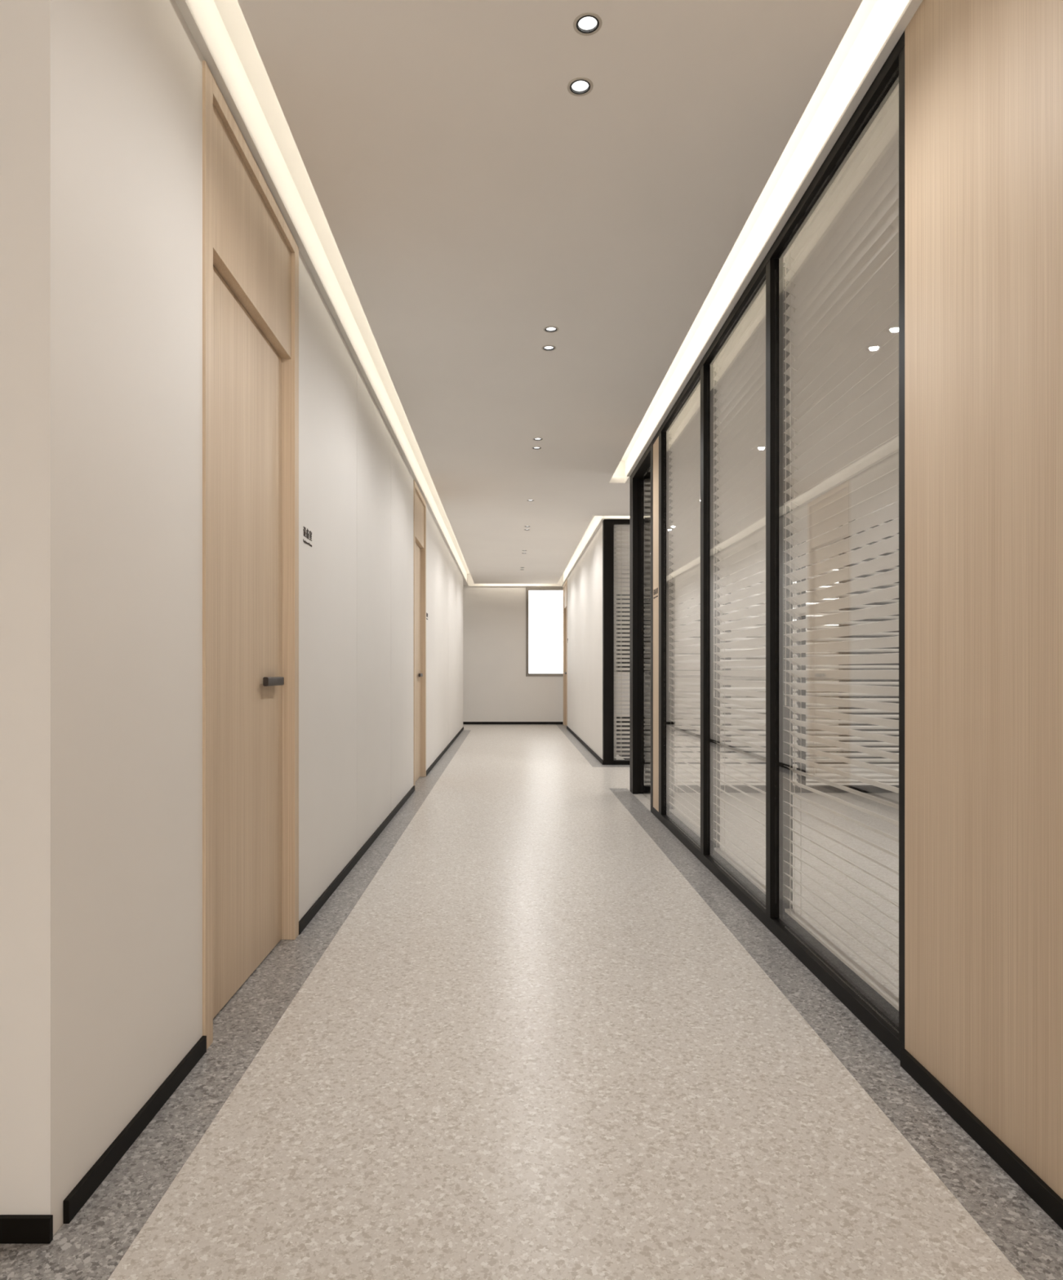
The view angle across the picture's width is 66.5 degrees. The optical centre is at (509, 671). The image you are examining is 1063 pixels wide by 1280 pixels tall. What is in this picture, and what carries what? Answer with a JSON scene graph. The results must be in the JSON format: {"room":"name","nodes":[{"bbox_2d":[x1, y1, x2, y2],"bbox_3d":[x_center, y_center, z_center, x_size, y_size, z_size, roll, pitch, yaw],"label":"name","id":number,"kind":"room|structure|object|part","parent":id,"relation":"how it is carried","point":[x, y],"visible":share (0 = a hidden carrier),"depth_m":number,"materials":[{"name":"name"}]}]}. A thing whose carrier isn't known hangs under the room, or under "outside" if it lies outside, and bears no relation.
{"room":"office corridor","nodes":[
{"label":"office corridor","id":0,"kind":"room"},
{"bbox_2d":[0,0,466,1235],"bbox_3d":[-0.883,-0.415,8.349,0.150,2.830,13.851,0,0,0],"label":"wall","id":1,"kind":"structure","parent":0,"point":[101,100],"depth_m":1.71,"materials":[{"name":"white paint"}]},
{"bbox_2d":[202,60,298,1048],"bbox_3d":[-0.854,-0.303,2.599,0.108,2.604,0.941,0,0,0],"label":"door","id":2,"kind":"structure","parent":1,"relation":"in","point":[251,253],"depth_m":2.56,"materials":[{"name":"brown wood"}]},
{"bbox_3d":[-0.856,-1.361,2.599,0.084,0.395,0.831,0,0,0],"label":"transom panel","id":3,"kind":"part","parent":2,"relation":"part of","materials":[{"name":"brown wood"}]},
{"bbox_3d":[-0.833,0.035,2.836,0.030,0.031,0.190,0,0,0],"label":"handle","id":4,"kind":"part","parent":2,"relation":"part of","materials":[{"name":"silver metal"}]},
{"bbox_2d":[62,726,463,1223],"bbox_3d":[-0.802,0.978,7.720,0.011,0.042,12.512,0,0,0],"label":"baseboard","id":5,"kind":"structure","parent":1,"relation":"attached to","point":[95,1176],"depth_m":1.82,"materials":[{"name":"black plastic"}]},
{"bbox_2d":[302,526,311,546],"bbox_3d":[-0.807,-0.536,3.230,0.002,0.066,0.135,0,0,0],"label":"room sign","id":6,"kind":"object","parent":1,"relation":"attached to","point":[304,528],"visible":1,"depth_m":3.22,"materials":[{"name":"black metal"}]},
{"bbox_2d":[174,0,468,585],"bbox_3d":[-0.796,-1.623,8.349,0.024,0.010,13.851,0,0,0],"label":"trim","id":7,"kind":"structure","parent":1,"relation":"attached to","point":[184,6],"depth_m":2.75,"materials":[{"name":"white paint"}]},
{"bbox_2d":[413,480,426,789],"bbox_3d":[-0.854,-0.303,7.257,0.108,2.604,0.941,0,0,0],"label":"door","id":8,"kind":"structure","parent":1,"relation":"in","point":[420,504],"depth_m":7.57,"materials":[{"name":"brown wood"}]},
{"bbox_3d":[-0.856,-1.361,7.257,0.084,0.395,0.831,0,0,0],"label":"transom panel","id":9,"kind":"part","parent":8,"relation":"part of","materials":[{"name":"brown wood"}]},
{"bbox_2d":[462,574,563,721],"bbox_3d":[-0.800,-0.415,15.350,4.400,2.830,0.150,0,0,0],"label":"wall","id":10,"kind":"structure","parent":0,"point":[496,687],"depth_m":15.28,"materials":[{"name":"white paint"}]},
{"bbox_2d":[462,721,563,724],"bbox_3d":[-1.000,0.976,15.269,4.000,0.047,0.011,0,0,0],"label":"baseboard","id":11,"kind":"structure","parent":10,"relation":"attached to","point":[464,722],"depth_m":15.27,"materials":[{"name":"black"}]},
{"bbox_2d":[525,586,563,676],"bbox_3d":[0.799,-0.746,15.309,1.002,1.683,0.092,0,0,0],"label":"window","id":12,"kind":"structure","parent":10,"relation":"in","point":[527,588],"depth_m":15.26,"materials":[{"name":"grey glass"}]},
{"bbox_2d":[0,724,1062,1279],"bbox_3d":[-0.350,1.050,5.500,9.300,0.101,23.000,0,0,0],"label":"floor","id":13,"kind":"structure","parent":0,"point":[529,1047],"depth_m":1.94,"materials":[{"name":"beige stone"}]},
{"bbox_2d":[616,729,838,759],"bbox_3d":[2.745,0.997,11.475,2.890,0.006,5.050,0,0,0],"label":"floor","id":14,"kind":"structure","parent":13,"relation":"on","point":[617,747],"depth_m":10.59,"materials":[{"name":"black stone"}]},
{"bbox_2d":[616,716,733,730],"bbox_3d":[2.500,0.880,13.825,2.600,0.240,0.450,0,0,0],"label":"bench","id":15,"kind":"object","parent":14,"relation":"on","point":[617,722],"visible":0.02,"depth_m":13.63,"materials":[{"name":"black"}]},
{"bbox_3d":[2.500,0.820,13.825,2.600,0.120,0.450,0,0,0],"label":"seat","id":16,"kind":"part","parent":15,"relation":"part of","materials":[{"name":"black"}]},
{"bbox_2d":[213,0,876,574],"bbox_3d":[-0.350,-1.880,5.500,9.300,0.100,23.000,0,0,0],"label":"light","id":17,"kind":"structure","parent":0,"point":[230,11],"depth_m":3.06,"materials":[{"name":"white paint"}]},
{"bbox_2d":[237,0,893,583],"bbox_3d":[-0.400,-1.670,4.637,9.200,0.060,21.274,0,0,0],"label":"ceiling","id":18,"kind":"structure","parent":0,"point":[473,205],"depth_m":2.79,"materials":[{"name":"paint"}]},
{"bbox_2d":[531,446,542,449],"bbox_3d":[0.197,-1.643,5.947,0.073,0.010,0.073,0,0,0],"label":"recessed light","id":19,"kind":"object","parent":18,"relation":"in","point":[534,447],"visible":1,"depth_m":5.96,"materials":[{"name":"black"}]},
{"bbox_2d":[533,437,542,440],"bbox_3d":[0.197,-1.643,5.720,0.073,0.010,0.073,0,0,0],"label":"recessed light","id":20,"kind":"object","parent":18,"relation":"in","point":[535,438],"visible":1,"depth_m":5.73,"materials":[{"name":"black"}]},
{"bbox_2d":[541,345,555,351],"bbox_3d":[0.197,-1.643,4.108,0.073,0.010,0.073,0,0,0],"label":"recessed light","id":21,"kind":"object","parent":18,"relation":"in","point":[546,348],"visible":1,"depth_m":4.12,"materials":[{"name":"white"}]},
{"bbox_2d":[543,325,558,333],"bbox_3d":[0.197,-1.643,3.884,0.073,0.010,0.073,0,0,0],"label":"recessed light","id":22,"kind":"object","parent":18,"relation":"in","point":[551,329],"visible":1,"depth_m":3.89,"materials":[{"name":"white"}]},
{"bbox_2d":[567,77,593,96],"bbox_3d":[0.197,-1.643,2.272,0.073,0.010,0.073,0,0,0],"label":"recessed light","id":23,"kind":"object","parent":18,"relation":"in","point":[578,86],"visible":1,"depth_m":2.28,"materials":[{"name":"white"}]},
{"bbox_2d":[573,12,602,35],"bbox_3d":[0.197,-1.643,2.052,0.073,0.010,0.073,0,0,0],"label":"recessed light","id":24,"kind":"object","parent":18,"relation":"in","point":[587,24],"visible":1,"depth_m":2.06,"materials":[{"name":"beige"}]},
{"bbox_2d":[613,0,909,483],"bbox_3d":[0.916,-1.732,0.545,0.408,0.195,13.090,0,0,0],"label":"cove","id":25,"kind":"object","parent":18,"relation":"in","point":[884,15],"visible":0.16,"depth_m":2.88,"materials":[{"name":"white paint"}]},
{"bbox_2d":[563,515,616,759],"bbox_3d":[1.075,-0.415,12.012,0.150,2.830,6.526,0,0,0],"label":"wall","id":26,"kind":"structure","parent":0,"point":[584,582],"depth_m":10.57,"materials":[{"name":"white paint"}]},
{"bbox_2d":[563,579,567,725],"bbox_3d":[1.046,-0.303,14.614,0.108,2.604,0.941,0,0,0],"label":"door","id":27,"kind":"structure","parent":26,"relation":"in","point":[565,585],"depth_m":15.03,"materials":[{"name":"brown wood"}]},
{"bbox_3d":[1.048,-1.361,14.614,0.084,0.395,0.831,0,0,0],"label":"transom panel","id":28,"kind":"part","parent":27,"relation":"part of","materials":[{"name":"brown wood"}]},
{"bbox_2d":[566,725,603,764],"bbox_3d":[0.995,0.977,11.397,0.011,0.044,5.493,0,0,0],"label":"baseboard","id":29,"kind":"structure","parent":26,"relation":"attached to","point":[578,738],"depth_m":10.45,"materials":[{"name":"black plastic"}]},
{"bbox_2d":[561,517,644,585],"bbox_3d":[2.088,-1.627,11.950,2.224,0.017,6.650,0,0,0],"label":"trim","id":30,"kind":"structure","parent":26,"relation":"attached to","point":[602,519],"depth_m":9.83,"materials":[{"name":"white paint"}]},
{"bbox_2d":[616,582,746,725],"bbox_3d":[2.725,-0.415,14.450,3.150,2.830,0.100,0,0,0],"label":"wall","id":31,"kind":"structure","parent":0,"point":[617,679],"depth_m":14.40,"materials":[{"name":"white paint"}]},
{"bbox_2d":[616,594,722,671],"bbox_3d":[2.540,-0.680,14.369,2.720,1.360,0.058,0,0,0],"label":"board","id":32,"kind":"object","parent":31,"relation":"attached to","point":[616,594],"visible":0.02,"depth_m":14.34,"materials":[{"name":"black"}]},
{"bbox_2d":[602,515,898,764],"bbox_3d":[2.600,-0.415,8.699,3.200,2.829,0.100,0,0,0],"label":"wall","id":33,"kind":"structure","parent":0,"point":[607,524],"depth_m":8.65,"materials":[{"name":"black metal"}]},
{"bbox_3d":[1.054,-0.313,8.699,0.108,2.624,0.100,0,0,0],"label":"post","id":34,"kind":"part","parent":33,"relation":"part of","materials":[{"name":"black metal"}]},
{"bbox_2d":[613,524,723,758],"bbox_3d":[1.704,-0.321,8.712,1.168,2.507,0.046,0,0,0],"label":"blind","id":35,"kind":"object","parent":33,"relation":"attached to","point":[615,526],"visible":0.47,"depth_m":8.72,"materials":[{"name":"white plastic"}]},
{"bbox_3d":[1.704,0.927,8.714,1.168,0.012,0.028,0,0,0],"label":"rail","id":36,"kind":"part","parent":35,"relation":"part of","materials":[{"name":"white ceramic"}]},
{"bbox_3d":[2.654,-1.600,8.699,3.092,0.050,0.100,0,0,0],"label":"rail","id":37,"kind":"part","parent":33,"relation":"part of","materials":[{"name":"black metal"}]},
{"bbox_3d":[2.654,0.977,8.699,3.092,0.044,0.100,0,0,0],"label":"rail","id":38,"kind":"part","parent":33,"relation":"part of","materials":[{"name":"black metal"}]},
{"bbox_2d":[730,526,839,758],"bbox_3d":[2.955,-0.321,8.712,1.166,2.507,0.046,0,0,0],"label":"blind","id":39,"kind":"object","parent":33,"relation":"attached to","point":[832,571],"visible":0.09,"depth_m":8.72,"materials":[{"name":"white plastic"}]},
{"bbox_3d":[2.955,0.927,8.714,1.166,0.012,0.028,0,0,0],"label":"rail","id":40,"kind":"part","parent":39,"relation":"part of","materials":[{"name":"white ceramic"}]},
{"bbox_3d":[3.454,-0.314,8.714,0.014,2.482,0.042,0,0,0],"label":"ladder cord","id":41,"kind":"part","parent":39,"relation":"part of","materials":[{"name":"white fabric"}]},
{"bbox_3d":[3.875,-0.310,8.699,0.650,2.530,0.100,0,0,0],"label":"panel","id":42,"kind":"part","parent":33,"relation":"part of","materials":[{"name":"beige wood"}]},
{"bbox_2d":[643,471,898,792],"bbox_3d":[2.420,-0.320,6.710,2.660,2.638,0.090,0,0,0],"label":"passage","id":43,"kind":"object","parent":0,"point":[802,767],"visible":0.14,"depth_m":6.67,"materials":[{"name":"black metal"}]},
{"bbox_3d":[2.420,-1.613,6.710,2.660,0.052,0.090,0,0,0],"label":"rail","id":44,"kind":"part","parent":43,"relation":"part of","materials":[{"name":"black metal"}]},
{"bbox_2d":[644,479,798,782],"bbox_3d":[1.746,-0.333,6.698,1.264,2.507,0.046,0,0,0],"label":"blind","id":45,"kind":"object","parent":43,"relation":"hanging from","point":[646,677],"visible":0.26,"depth_m":6.69,"materials":[{"name":"white plastic"}]},
{"bbox_3d":[1.746,0.915,6.700,1.264,0.012,0.028,0,0,0],"label":"rail","id":46,"kind":"part","parent":45,"relation":"part of","materials":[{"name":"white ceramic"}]},
{"bbox_3d":[2.420,0.974,6.710,2.660,0.050,0.090,0,0,0],"label":"rail","id":47,"kind":"part","parent":43,"relation":"part of","materials":[{"name":"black metal"}]},
{"bbox_2d":[805,484,898,782],"bbox_3d":[3.062,-0.333,6.698,1.231,2.507,0.046,0,0,0],"label":"blind","id":48,"kind":"object","parent":43,"relation":"hanging from","point":[814,744],"visible":0.16,"depth_m":6.69,"materials":[{"name":"white plastic"}]},
{"bbox_3d":[2.519,-0.326,6.700,0.014,2.482,0.042,0,0,0],"label":"ladder cord","id":49,"kind":"part","parent":48,"relation":"part of","materials":[{"name":"white fabric"}]},
{"bbox_3d":[3.062,0.915,6.700,1.231,0.012,0.028,0,0,0],"label":"rail","id":50,"kind":"part","parent":48,"relation":"part of","materials":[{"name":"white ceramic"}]},
{"bbox_2d":[746,564,838,747],"bbox_3d":[4.250,-0.415,7.500,0.100,2.830,14.200,0,0,0],"label":"wall","id":51,"kind":"structure","parent":0,"point":[807,565],"depth_m":11.30,"materials":[{"name":"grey paint"}]},
{"bbox_2d":[652,0,1062,1199],"bbox_3d":[1.060,-0.318,-0.162,0.120,2.635,11.676,0,0,0],"label":"wall","id":52,"kind":"structure","parent":0,"point":[984,78],"depth_m":1.78,"materials":[{"name":"brown wood"}]},
{"bbox_2d":[629,440,653,813],"bbox_3d":[1.050,-0.313,6.218,0.100,2.624,1.084,0,0,0],"label":"door","id":53,"kind":"structure","parent":52,"relation":"in","point":[645,464],"depth_m":6.60,"materials":[{"name":"black metal"}]},
{"bbox_2d":[653,435,658,811],"bbox_3d":[1.045,-0.319,5.564,0.086,2.536,0.224,0,0,0],"label":"panel","id":54,"kind":"object","parent":52,"relation":"attached to","point":[655,446],"visible":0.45,"depth_m":5.56,"materials":[{"name":"brown wood"}]},
{"bbox_2d":[653,587,657,598],"bbox_3d":[1.001,-0.536,5.564,0.002,0.066,0.165,0,0,0],"label":"room sign","id":55,"kind":"object","parent":54,"relation":"attached to","point":[655,589],"visible":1,"depth_m":5.55,"materials":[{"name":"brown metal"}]},
{"bbox_2d":[668,383,700,837],"bbox_3d":[1.065,-0.333,4.809,0.046,2.507,1.078,0,0,0],"label":"blind","id":56,"kind":"object","parent":52,"relation":"attached to","point":[685,432],"visible":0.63,"depth_m":4.92,"materials":[{"name":"white plastic"}]},
{"bbox_3d":[1.045,-0.719,5.315,0.005,1.697,0.005,0,0,23],"label":"pull cord","id":57,"kind":"part","parent":56,"relation":"part of","materials":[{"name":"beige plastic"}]},
{"bbox_3d":[1.067,-0.326,5.276,0.042,2.482,0.014,0,0,0],"label":"ladder cord","id":58,"kind":"part","parent":56,"relation":"part of","materials":[{"name":"grey fabric"}]},
{"bbox_3d":[1.067,0.915,4.809,0.028,0.012,1.078,0,0,0],"label":"rail","id":59,"kind":"part","parent":56,"relation":"part of","materials":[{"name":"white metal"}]},
{"bbox_2d":[712,284,765,894],"bbox_3d":[1.065,-0.333,3.678,0.046,2.507,0.996,0,0,0],"label":"blind","id":60,"kind":"object","parent":52,"relation":"attached to","point":[740,366],"visible":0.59,"depth_m":3.71,"materials":[{"name":"white plastic"}]},
{"bbox_3d":[1.045,-0.719,4.144,0.005,1.697,0.005,0,0,-23],"label":"pull cord","id":61,"kind":"part","parent":60,"relation":"part of","materials":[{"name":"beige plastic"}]},
{"bbox_3d":[1.067,-0.326,4.104,0.042,2.482,0.014,0,0,0],"label":"ladder cord","id":62,"kind":"part","parent":60,"relation":"part of","materials":[{"name":"grey fabric"}]},
{"bbox_3d":[1.067,0.915,3.678,0.028,0.012,0.996,0,0,0],"label":"rail","id":63,"kind":"part","parent":60,"relation":"part of","materials":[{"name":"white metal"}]},
{"bbox_2d":[626,0,922,476],"bbox_3d":[0.987,-1.630,0.380,0.026,0.010,12.760,0,0,0],"label":"trim","id":64,"kind":"structure","parent":52,"relation":"on","point":[912,6],"depth_m":2.66,"materials":[{"name":"white paint"}]},
{"bbox_3d":[1.044,-1.606,3.864,0.088,0.038,3.625,0,0,0],"label":"rail","id":65,"kind":"part","parent":52,"relation":"part of","materials":[{"name":"black metal"}]},
{"bbox_3d":[1.044,0.974,3.864,0.088,0.050,3.625,0,0,0],"label":"rail","id":66,"kind":"part","parent":52,"relation":"part of","materials":[{"name":"black metal"}]},
{"bbox_2d":[782,83,898,1010],"bbox_3d":[1.065,-0.333,2.599,0.046,2.507,1.006,0,0,0],"label":"blind","id":67,"kind":"object","parent":52,"relation":"attached to","point":[842,275],"visible":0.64,"depth_m":2.55,"materials":[{"name":"white plastic"}]},
{"bbox_3d":[1.045,-0.719,3.069,0.005,1.697,0.005,0,0,23],"label":"pull cord","id":68,"kind":"part","parent":67,"relation":"part of","materials":[{"name":"grey fabric"}]},
{"bbox_3d":[1.067,-0.326,3.030,0.042,2.482,0.014,0,0,0],"label":"ladder cord","id":69,"kind":"part","parent":67,"relation":"part of","materials":[{"name":"grey fabric"}]},
{"bbox_3d":[1.067,0.915,2.599,0.028,0.012,1.006,0,0,0],"label":"rail","id":70,"kind":"part","parent":67,"relation":"part of","materials":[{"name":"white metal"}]},
{"bbox_2d":[900,1048,1062,1229],"bbox_3d":[0.994,0.977,-1.974,0.012,0.044,8.051,0,0,0],"label":"baseboard","id":71,"kind":"structure","parent":52,"relation":"attached to","point":[1049,1201],"depth_m":1.68,"materials":[{"name":"black"}]},
{"bbox_3d":[-2.979,-0.415,1.499,4.042,2.830,0.150,0,0,0],"label":"wall","id":72,"kind":"structure","parent":0,"visible":0},
{"bbox_2d":[0,1214,53,1243],"bbox_3d":[-2.901,0.977,1.418,4.197,0.044,0.011,0,0,0],"label":"baseboard","id":73,"kind":"structure","parent":72,"relation":"attached to","point":[14,1228],"depth_m":1.41,"materials":[{"name":"black"}]}
]}

